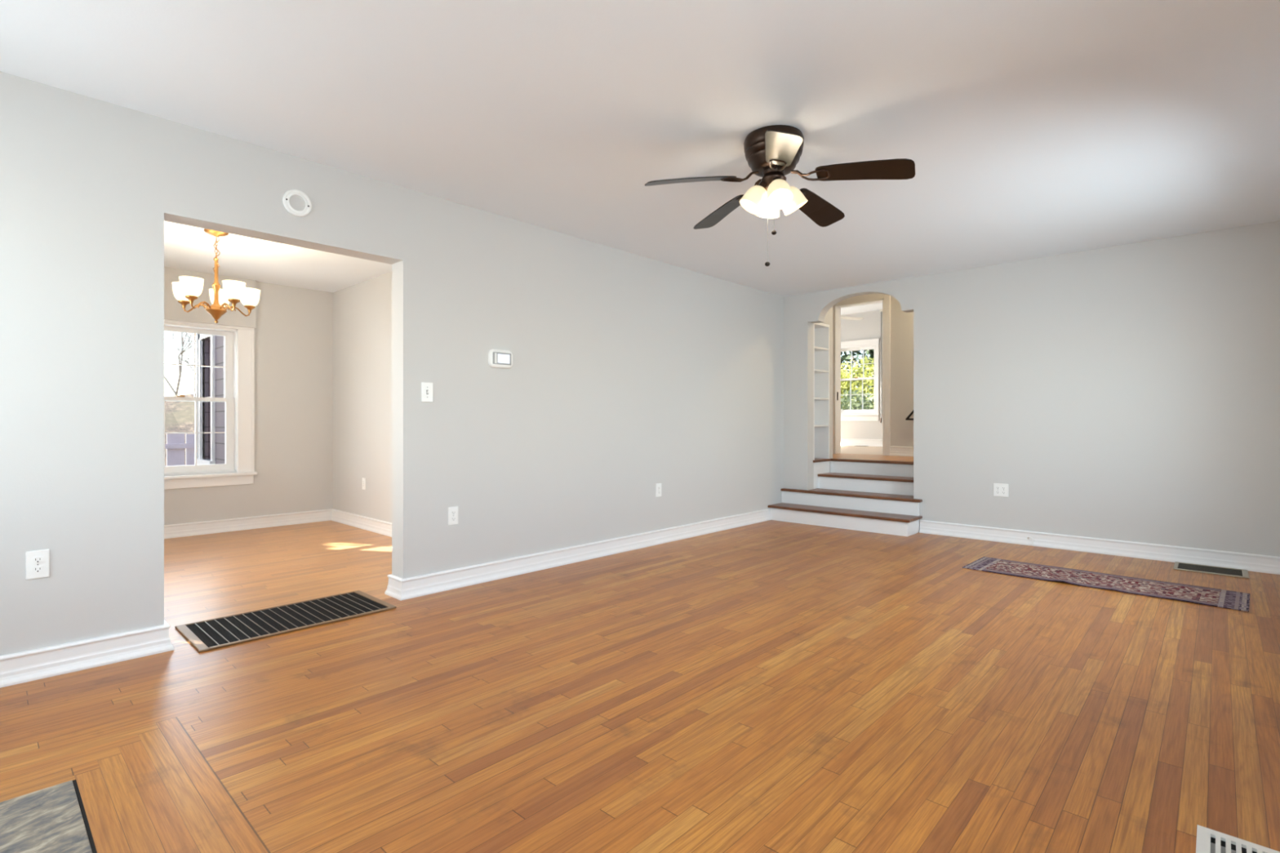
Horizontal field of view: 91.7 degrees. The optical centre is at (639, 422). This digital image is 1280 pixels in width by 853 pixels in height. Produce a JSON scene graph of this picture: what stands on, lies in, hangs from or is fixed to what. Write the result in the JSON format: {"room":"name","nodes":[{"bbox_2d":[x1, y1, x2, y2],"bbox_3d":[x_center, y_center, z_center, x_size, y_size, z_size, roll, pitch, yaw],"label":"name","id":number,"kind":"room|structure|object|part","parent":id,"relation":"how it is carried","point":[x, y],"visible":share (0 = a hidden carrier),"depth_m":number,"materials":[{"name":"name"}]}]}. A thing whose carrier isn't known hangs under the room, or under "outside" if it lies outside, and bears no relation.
{"room":"empty living room","nodes":[
{"label":"empty living room","id":0,"kind":"room"},
{"bbox_2d":[164,281,333,524],"bbox_3d":[-4.329,-0.175,5.681,0.160,2.540,3.175,0,0,43],"label":"wall","id":1,"kind":"structure","parent":0,"point":[294,330],"depth_m":6.34,"materials":[{"name":"grey paint"}]},
{"bbox_2d":[164,266,257,489],"bbox_3d":[-4.248,-0.396,5.746,0.250,1.998,1.186,0,0,43],"label":"window","id":2,"kind":"structure","parent":1,"relation":"in","point":[237,329],"depth_m":6.00,"materials":[{"name":"white paint"}]},
{"bbox_3d":[-4.294,-0.543,5.789,0.035,0.688,0.860,0,0,43],"label":"sash","id":3,"kind":"part","parent":2,"relation":"part of","materials":[{"name":"white paint"}]},
{"bbox_3d":[-4.266,0.113,5.763,0.035,0.704,0.860,0,0,43],"label":"sash","id":4,"kind":"part","parent":2,"relation":"part of","materials":[{"name":"white paint"}]},
{"bbox_3d":[-4.270,-0.210,5.767,0.190,1.390,0.900,0,0,43],"label":"frame","id":5,"kind":"part","parent":2,"relation":"part of","materials":[{"name":"white paint"}]},
{"bbox_3d":[-4.189,-0.259,5.691,0.037,1.488,1.166,0,0,43],"label":"casing","id":6,"kind":"part","parent":2,"relation":"part of","materials":[{"name":"white paint"}]},
{"bbox_3d":[-4.190,0.499,5.692,0.090,0.028,1.186,0,0,43],"label":"sill","id":7,"kind":"part","parent":2,"relation":"part of","materials":[{"name":"white paint"}]},
{"bbox_2d":[164,508,391,538],"bbox_3d":[-3.084,0.986,4.522,3.243,0.118,2.855,0,0,43],"label":"baseboard","id":8,"kind":"structure","parent":1,"relation":"attached to","point":[174,531],"depth_m":6.07,"materials":[{"name":"white paint"}]},
{"bbox_2d":[333,271,391,523],"bbox_3d":[-2.046,-0.175,5.615,3.273,2.540,0.160,0,0,43],"label":"wall","id":9,"kind":"structure","parent":0,"point":[362,311],"depth_m":6.16,"materials":[{"name":"grey paint"}]},
{"bbox_2d":[362,477,365,489],"bbox_3d":[-2.730,0.605,6.137,0.070,0.114,0.009,0,0,43],"label":"wall outlet","id":10,"kind":"object","parent":9,"relation":"attached to","point":[363,479],"visible":1,"depth_m":6.12,"materials":[{"name":"white plastic"}]},
{"bbox_2d":[0,71,783,655],"bbox_3d":[-0.845,-0.175,4.397,0.145,2.540,7.284,0,0,43],"label":"wall","id":11,"kind":"structure","parent":0,"point":[629,374],"depth_m":3.71,"materials":[{"name":"grey paint"}]},
{"bbox_2d":[26,549,49,579],"bbox_3d":[-2.466,0.581,2.543,0.009,0.114,0.070,0,0,43],"label":"wall outlet","id":12,"kind":"object","parent":11,"relation":"attached to","point":[37,562],"visible":1,"depth_m":2.54,"materials":[{"name":"white plastic"}]},
{"bbox_2d":[31,556,43,563],"bbox_3d":[-2.463,0.561,2.541,0.002,0.025,0.034,0,0,43],"label":"receptacle","id":13,"kind":"object","parent":12,"relation":"attached to","point":[34,559],"depth_m":2.54,"materials":[{"name":"grey plastic"}]},
{"bbox_2d":[31,565,43,573],"bbox_3d":[-2.463,0.601,2.541,0.002,0.025,0.034,0,0,43],"label":"receptacle","id":14,"kind":"object","parent":12,"relation":"attached to","point":[35,569],"depth_m":2.54,"materials":[{"name":"grey plastic"}]},
{"bbox_2d":[0,619,173,688],"bbox_3d":[-2.704,0.986,2.401,0.207,0.118,1.429,0,0,43],"label":"baseboard","id":15,"kind":"structure","parent":11,"relation":"attached to","point":[22,667],"depth_m":2.63,"materials":[{"name":"white paint"}]},
{"bbox_2d":[282,189,311,217],"bbox_3d":[-1.797,-1.152,3.260,0.010,0.140,0.140,0,0,43],"label":"ring","id":16,"kind":"object","parent":11,"relation":"attached to","point":[289,193],"visible":1,"depth_m":3.25,"materials":[{"name":"white plastic"}]},
{"bbox_2d":[421,382,432,402],"bbox_3d":[-1.296,-0.185,3.793,0.017,0.120,0.076,0,0,43],"label":"light switch","id":17,"kind":"object","parent":11,"relation":"attached to","point":[426,388],"visible":1,"depth_m":3.79,"materials":[{"name":"white plastic"}]},
{"bbox_2d":[448,506,457,525],"bbox_3d":[-1.180,0.589,3.924,0.009,0.114,0.070,0,0,43],"label":"wall outlet","id":18,"kind":"object","parent":11,"relation":"attached to","point":[452,511],"visible":1,"depth_m":3.92,"materials":[{"name":"white plastic"}]},
{"bbox_2d":[488,349,512,368],"bbox_3d":[-0.933,-0.428,4.176,0.027,0.122,0.186,0,0,43],"label":"thermostat","id":19,"kind":"object","parent":11,"relation":"attached to","point":[498,358],"visible":1,"depth_m":4.16,"materials":[{"name":"white plastic"}]},
{"bbox_2d":[384,508,771,600],"bbox_3d":[-0.075,0.986,5.223,0.207,0.118,4.122,0,0,43],"label":"baseboard","id":20,"kind":"structure","parent":11,"relation":"attached to","point":[397,588],"depth_m":4.47,"materials":[{"name":"white paint"}]},
{"bbox_2d":[655,483,661,497],"bbox_3d":[0.162,0.583,5.365,0.009,0.114,0.070,0,0,43],"label":"wall outlet","id":21,"kind":"object","parent":11,"relation":"attached to","point":[658,486],"visible":1,"depth_m":5.36,"materials":[{"name":"white plastic"}]},
{"bbox_2d":[0,520,1279,852],"bbox_3d":[-0.593,1.105,4.162,7.780,0.120,7.284,0,0,43],"label":"floor","id":22,"kind":"structure","parent":0,"point":[771,686],"depth_m":2.26,"materials":[{"name":"brown wood"}]},
{"bbox_2d":[0,779,97,852],"bbox_3d":[-1.374,1.042,0.873,1.691,0.006,1.006,0,0,43],"label":"hearth","id":23,"kind":"object","parent":22,"relation":"on","point":[52,819],"visible":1,"depth_m":1.61,"materials":[{"name":"stone"}]},
{"bbox_2d":[174,590,396,652],"bbox_3d":[-1.868,1.040,3.328,0.504,0.010,0.925,0,0,43],"label":"floor grate","id":24,"kind":"object","parent":22,"relation":"on","point":[228,630],"visible":1,"depth_m":3.27,"materials":[{"name":"brown metal"}]},
{"bbox_2d":[767,457,922,536],"bbox_3d":[2.231,0.728,6.503,1.484,0.634,0.944,0,0,43],"label":"staircase","id":25,"kind":"structure","parent":22,"relation":"on","point":[870,495],"depth_m":6.40,"materials":[{"name":"white paint"}]},
{"bbox_2d":[962,556,1249,612],"bbox_3d":[3.010,1.036,4.118,1.474,0.016,0.506,0,0,45],"label":"runner rug","id":26,"kind":"object","parent":22,"relation":"on","point":[1228,599],"visible":1,"depth_m":4.01,"materials":[{"name":"multicoloured fabric"}]},
{"bbox_2d":[1173,561,1248,578],"bbox_3d":[4.034,1.041,4.395,0.389,0.008,0.294,0,0,43],"label":"floor vent","id":27,"kind":"object","parent":22,"relation":"in","point":[1234,572],"visible":1,"depth_m":4.38,"materials":[{"name":"brown metal"}]},
{"bbox_2d":[1195,824,1279,852],"bbox_3d":[1.491,1.040,1.433,0.310,0.008,0.170,0,0,43],"label":"floor vent","id":28,"kind":"object","parent":22,"relation":"in","point":[1208,840],"visible":1,"depth_m":1.53,"materials":[{"name":"white metal"}]},
{"bbox_2d":[0,0,1279,297],"bbox_3d":[-0.610,-1.455,4.144,7.780,0.120,7.234,0,0,43],"label":"ceiling","id":29,"kind":"structure","parent":0,"point":[1030,129],"depth_m":2.76,"materials":[{"name":"white paint"}]},
{"bbox_2d":[171,228,260,323],"bbox_3d":[-3.077,-1.059,4.545,0.544,0.672,0.526,0,0,43],"label":"chandelier","id":30,"kind":"object","parent":29,"relation":"hanging from","point":[188,290],"visible":0.98,"depth_m":4.47,"materials":[{"name":"white glass"}]},
{"bbox_3d":[-3.300,-0.940,4.495,0.141,0.125,0.141,0,0,43],"label":"lamp shade","id":31,"kind":"part","parent":30,"relation":"part of","materials":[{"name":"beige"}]},
{"bbox_3d":[-3.120,-0.940,4.322,0.141,0.125,0.141,0,0,43],"label":"lamp shade","id":32,"kind":"part","parent":30,"relation":"part of","materials":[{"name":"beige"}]},
{"bbox_3d":[-3.218,-0.831,4.509,0.176,0.070,0.011,0,0,-10],"label":"arm","id":33,"kind":"part","parent":30,"relation":"part of","materials":[{"name":"gold metal"}]},
{"bbox_3d":[-3.109,-0.831,4.403,0.011,0.070,0.176,0,0,8],"label":"arm","id":34,"kind":"part","parent":30,"relation":"part of","materials":[{"name":"gold metal"}]},
{"bbox_3d":[-3.091,-1.278,4.532,0.016,0.155,0.015,0,0,-2],"label":"chain","id":35,"kind":"part","parent":30,"relation":"part of","materials":[{"name":"gold metal"}]},
{"bbox_3d":[-3.090,-1.225,4.531,0.048,0.264,0.022,0,0,-20],"label":"cord","id":36,"kind":"part","parent":30,"relation":"part of","materials":[{"name":"gold metal"}]},
{"bbox_3d":[-3.190,-0.940,4.719,0.141,0.125,0.141,0,0,43],"label":"lamp shade","id":37,"kind":"part","parent":30,"relation":"part of","materials":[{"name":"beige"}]},
{"bbox_3d":[-2.974,-0.831,4.475,0.176,0.070,0.011,0,0,26],"label":"arm","id":38,"kind":"part","parent":30,"relation":"part of","materials":[{"name":"gold metal"}]},
{"bbox_3d":[-2.900,-0.940,4.439,0.141,0.125,0.141,0,0,43],"label":"lamp shade","id":39,"kind":"part","parent":30,"relation":"part of","materials":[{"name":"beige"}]},
{"bbox_3d":[-3.001,-0.831,4.624,0.011,0.070,0.176,0,0,44],"label":"arm","id":40,"kind":"part","parent":30,"relation":"part of","materials":[{"name":"gold metal"}]},
{"bbox_3d":[-2.943,-0.940,4.684,0.141,0.125,0.141,0,0,43],"label":"lamp shade","id":41,"kind":"part","parent":30,"relation":"part of","materials":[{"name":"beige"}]},
{"bbox_2d":[644,124,915,266],"bbox_3d":[0.688,-1.077,3.077,1.235,0.635,1.186,0,0,43],"label":"ceiling fan","id":42,"kind":"object","parent":29,"relation":"hanging from","point":[772,153],"visible":1,"depth_m":2.97,"materials":[{"name":"brown wood"}]},
{"bbox_3d":[0.242,-1.156,2.975,0.431,0.061,0.153,0,14,-11],"label":"blade","id":43,"kind":"part","parent":42,"relation":"part of","materials":[{"name":"wood"}]},
{"bbox_3d":[0.457,-1.156,3.420,0.153,0.061,0.431,-15,7,-28],"label":"blade","id":44,"kind":"part","parent":42,"relation":"part of","materials":[{"name":"wood"}]},
{"bbox_3d":[0.553,-1.089,3.042,0.132,0.135,0.134,0,0,43],"label":"lamp shade","id":45,"kind":"part","parent":42,"relation":"part of","materials":[{"name":"beige glass"}]},
{"bbox_2d":[758,181,767,190],"bbox_3d":[0.603,-1.165,3.046,0.055,0.069,0.056,0,0,43],"label":"socket","id":46,"kind":"object","parent":42,"relation":"attached to","point":[762,184],"depth_m":3.02,"materials":[{"name":"brown metal"}]},
{"bbox_3d":[0.649,-1.089,3.151,0.134,0.135,0.132,0,0,43],"label":"lamp shade","id":47,"kind":"part","parent":42,"relation":"part of","materials":[{"name":"beige glass"}]},
{"bbox_3d":[0.652,-0.923,3.021,0.025,0.021,0.024,0,0,43],"label":"chain knob","id":48,"kind":"part","parent":42,"relation":"part of","materials":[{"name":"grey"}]},
{"bbox_3d":[0.661,-1.114,2.967,0.048,0.065,0.047,0,0,43],"label":"bulb","id":49,"kind":"part","parent":42,"relation":"part of","materials":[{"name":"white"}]},
{"bbox_3d":[0.662,-1.089,2.947,0.134,0.135,0.132,0,0,43],"label":"lamp shade","id":50,"kind":"part","parent":42,"relation":"part of","materials":[{"name":"beige glass"}]},
{"bbox_3d":[0.598,-1.156,2.632,0.153,0.061,0.431,14,2,7],"label":"blade","id":51,"kind":"part","parent":42,"relation":"part of","materials":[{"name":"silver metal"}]},
{"bbox_3d":[0.758,-1.089,3.056,0.132,0.135,0.134,0,0,43],"label":"lamp shade","id":52,"kind":"part","parent":42,"relation":"part of","materials":[{"name":"beige glass"}]},
{"bbox_3d":[0.947,-1.156,3.352,0.153,0.061,0.431,-18,-12,42],"label":"blade","id":53,"kind":"part","parent":42,"relation":"part of","materials":[{"name":"brown wood"}]},
{"bbox_3d":[1.034,-1.156,2.865,0.431,0.061,0.153,0,-13,25],"label":"blade","id":54,"kind":"part","parent":42,"relation":"part of","materials":[{"name":"brown wood"}]},
{"bbox_2d":[816,306,832,488],"bbox_3d":[1.686,-0.440,7.335,1.030,3.070,0.466,0,0,43],"label":"wall","id":55,"kind":"structure","parent":0,"point":[828,317],"depth_m":7.11,"materials":[{"name":"grey paint"}]},
{"bbox_2d":[813,322,831,488],"bbox_3d":[1.948,-0.193,7.024,0.258,1.844,0.398,0,0,43],"label":"bookcase","id":56,"kind":"object","parent":55,"relation":"attached to","point":[821,460],"visible":0.51,"depth_m":7.11,"materials":[{"name":"white paint"}]},
{"bbox_3d":[1.827,-0.336,6.898,0.228,1.498,0.018,0,0,43],"label":"panel","id":57,"kind":"part","parent":56,"relation":"part of","materials":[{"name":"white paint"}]},
{"bbox_3d":[1.947,-1.100,7.036,0.240,0.030,0.383,0,0,43],"label":"panel","id":58,"kind":"part","parent":56,"relation":"part of","materials":[{"name":"white paint"}]},
{"bbox_3d":[1.950,-0.830,7.033,0.224,0.020,0.347,0,0,43],"label":"shelf","id":59,"kind":"part","parent":56,"relation":"part of","materials":[{"name":"white paint"}]},
{"bbox_3d":[1.950,-0.579,7.033,0.224,0.020,0.347,0,0,43],"label":"shelf","id":60,"kind":"part","parent":56,"relation":"part of","materials":[{"name":"white paint"}]},
{"bbox_3d":[1.950,-0.268,7.033,0.224,0.020,0.347,0,0,43],"label":"shelf","id":61,"kind":"part","parent":56,"relation":"part of","materials":[{"name":"white paint"}]},
{"bbox_3d":[1.950,0.036,7.033,0.224,0.020,0.347,0,0,43],"label":"shelf","id":62,"kind":"part","parent":56,"relation":"part of","materials":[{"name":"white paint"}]},
{"bbox_3d":[1.947,0.584,7.036,0.240,0.290,0.383,0,0,43],"label":"panel","id":63,"kind":"part","parent":56,"relation":"part of","materials":[{"name":"white paint"}]},
{"bbox_3d":[2.075,-0.336,7.165,0.228,1.498,0.018,0,0,43],"label":"panel","id":64,"kind":"part","parent":56,"relation":"part of","materials":[{"name":"white paint"}]},
{"bbox_3d":[1.948,0.426,7.024,0.258,0.026,0.398,0,0,43],"label":"shelf","id":65,"kind":"part","parent":56,"relation":"part of","materials":[{"name":"brown wood"}]},
{"bbox_2d":[840,310,882,439],"bbox_3d":[3.802,-0.756,11.053,3.820,2.538,0.160,0,0,43],"label":"wall","id":66,"kind":"structure","parent":0,"point":[868,327],"depth_m":10.84,"materials":[{"name":"grey paint"}]},
{"bbox_2d":[840,337,879,421],"bbox_3d":[3.829,-0.735,11.008,0.916,1.416,0.250,0,0,43],"label":"window","id":67,"kind":"structure","parent":66,"relation":"in","point":[869,415],"depth_m":10.88,"materials":[{"name":"white paint"}]},
{"bbox_3d":[3.871,-1.038,11.054,0.700,0.577,0.035,0,0,43],"label":"sash","id":68,"kind":"part","parent":67,"relation":"part of","materials":[{"name":"white paint"}]},
{"bbox_3d":[3.845,-0.477,11.026,0.700,0.625,0.035,0,0,43],"label":"sash","id":69,"kind":"part","parent":67,"relation":"part of","materials":[{"name":"white paint"}]},
{"bbox_3d":[3.774,-0.131,10.949,0.916,0.028,0.090,0,0,43],"label":"sill","id":70,"kind":"part","parent":67,"relation":"part of","materials":[{"name":"white paint"}]},
{"bbox_2d":[840,438,882,446],"bbox_3d":[2.834,0.351,10.014,3.500,0.124,2.680,0,0,43],"label":"baseboard","id":71,"kind":"structure","parent":66,"relation":"attached to","point":[844,442],"depth_m":10.85,"materials":[{"name":"white paint"}]},
{"bbox_2d":[840,302,882,315],"bbox_3d":[3.048,-1.975,8.776,5.900,0.100,4.600,0,0,43],"label":"ceiling","id":72,"kind":"structure","parent":0,"point":[873,307],"depth_m":10.53,"materials":[{"name":"white paint"}]},
{"bbox_2d":[832,445,913,461],"bbox_3d":[3.237,0.463,8.979,5.900,0.100,4.047,0,0,43],"label":"floor","id":73,"kind":"structure","parent":0,"point":[840,455],"depth_m":7.88,"materials":[{"name":"brown wood"}]},
{"bbox_2d":[880,309,882,422],"bbox_3d":[4.112,-0.960,10.587,0.041,1.931,0.040,0,0,43],"label":"blind wand","id":74,"kind":"object","parent":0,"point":[881,310],"visible":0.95,"depth_m":10.58,"materials":[{"name":"plastic"}]},
{"bbox_3d":[4.112,-0.985,10.586,0.020,1.820,0.020,0,0,20],"label":"rod","id":75,"kind":"part","parent":74,"relation":"part of","materials":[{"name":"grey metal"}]},
{"bbox_2d":[890,295,913,446],"bbox_3d":[2.627,-0.756,8.294,5.860,2.538,0.120,0,0,43],"label":"wall","id":76,"kind":"structure","parent":0,"point":[901,322],"depth_m":7.66,"materials":[{"name":"grey paint"}]},
{"bbox_2d":[832,293,890,455],"bbox_3d":[2.865,-0.616,8.072,0.821,2.057,0.160,0,0,43],"label":"door frame","id":77,"kind":"structure","parent":76,"relation":"in","point":[868,299],"depth_m":7.95,"materials":[{"name":"white paint"}]},
{"bbox_2d":[889,446,913,456],"bbox_3d":[3.858,0.354,7.045,2.035,0.118,0.031,0,0,43],"label":"baseboard","id":78,"kind":"structure","parent":76,"relation":"attached to","point":[894,451],"depth_m":7.63,"materials":[{"name":"white paint"}]},
{"bbox_2d":[905,409,913,420],"bbox_3d":[3.544,-0.484,7.309,0.795,0.958,0.073,0,0,43],"label":"handrail","id":79,"kind":"object","parent":76,"relation":"attached to","point":[908,418],"visible":0.1,"depth_m":7.52,"materials":[{"name":"black metal"}]},
{"bbox_2d":[783,220,1279,556],"bbox_3d":[3.100,-0.505,5.609,4.267,3.200,0.134,0,0,43],"label":"wall","id":80,"kind":"structure","parent":0,"point":[1131,392],"depth_m":4.98,"materials":[{"name":"grey paint"}]},
{"bbox_2d":[993,483,1008,497],"bbox_3d":[3.166,0.593,5.449,0.116,0.114,0.009,0,0,43],"label":"wall outlet","id":81,"kind":"object","parent":80,"relation":"attached to","point":[999,489],"visible":1,"depth_m":5.45,"materials":[{"name":"white plastic"}]},
{"bbox_2d":[919,520,1279,574],"bbox_3d":[1.216,0.986,2.523,2.498,0.118,6.950,0,0,43],"label":"baseboard","id":82,"kind":"structure","parent":80,"relation":"attached to","point":[1249,562],"depth_m":4.90,"materials":[{"name":"white paint"}]},
{"label":"outside","id":83,"kind":"structure","parent":0,"visible":0},
{"bbox_3d":[-2.207,1.444,12.304,70.000,0.101,75.000,0,0,43],"label":"ground","id":84,"kind":"structure","parent":83,"visible":0},
{"bbox_2d":[164,332,193,395],"bbox_3d":[-19.936,-2.956,26.757,7.032,8.716,3.618,0,0,7],"label":"bare tree","id":85,"kind":"object","parent":84,"relation":"on","point":[183,340],"visible":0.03,"depth_m":26.75,"materials":[{"name":"brown plant"}]},
{"bbox_2d":[164,331,193,370],"bbox_3d":[-24.840,-2.774,33.360,4.958,8.354,6.265,0,0,-11],"label":"bare tree","id":86,"kind":"object","parent":84,"relation":"on","point":[188,336],"visible":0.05,"depth_m":32.82,"materials":[{"name":"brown plant"}]},
{"bbox_2d":[164,433,194,466],"bbox_3d":[-7.261,0.784,10.383,0.060,1.222,4.100,0,0,43],"label":"fence","id":87,"kind":"object","parent":84,"relation":"on","point":[175,445],"visible":0.02,"depth_m":10.12,"materials":[{"name":"grey wood"}]},
{"bbox_3d":[-7.254,0.770,10.376,0.040,0.850,4.100,0,0,43],"label":"rail","id":88,"kind":"part","parent":87,"relation":"part of","materials":[{"name":"grey wood"}]},
{"bbox_2d":[195,333,225,464],"bbox_3d":[-4.836,-0.340,7.338,2.820,3.470,1.050,0,0,43],"label":"house wing","id":89,"kind":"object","parent":84,"relation":"on","point":[211,415],"visible":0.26,"depth_m":7.59},
{"bbox_3d":[-5.392,-0.295,7.754,0.700,1.680,0.120,0,0,43],"label":"window trim","id":90,"kind":"part","parent":89,"relation":"part of","materials":[{"name":"white paint"}]},
{"bbox_3d":[-5.355,-0.295,7.808,0.520,1.520,0.010,0,0,43],"label":"pane","id":91,"kind":"part","parent":89,"relation":"part of","materials":[{"name":"clear glass"}]},
{"bbox_2d":[840,355,874,409],"bbox_3d":[6.044,-0.127,15.730,5.091,3.149,2.494,0,0,43],"label":"tree","id":92,"kind":"object","parent":84,"relation":"on","point":[844,384],"visible":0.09,"depth_m":15.60,"materials":[{"name":"green plant"}]},
{"bbox_2d":[840,389,874,409],"bbox_3d":[5.039,0.342,13.428,2.987,2.163,1.682,0,0,35],"label":"shrub","id":93,"kind":"object","parent":84,"relation":"on","point":[857,406],"visible":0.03,"depth_m":13.44,"materials":[{"name":"green plant"}]},
{"bbox_2d":[840,349,874,394],"bbox_3d":[8.324,-2.665,21.098,8.696,8.241,3.110,0,0,38],"label":"tree","id":94,"kind":"object","parent":84,"relation":"on","point":[846,357],"visible":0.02,"depth_m":20.91,"materials":[{"name":"green plant"}]},
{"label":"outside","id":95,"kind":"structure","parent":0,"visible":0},
{"bbox_2d":[164,393,194,466],"bbox_3d":[-10.906,0.270,16.168,10.000,2.450,16.800,0,0,43],"label":"bank","id":96,"kind":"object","parent":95,"point":[179,415],"depth_m":14.46,"materials":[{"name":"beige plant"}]}
]}

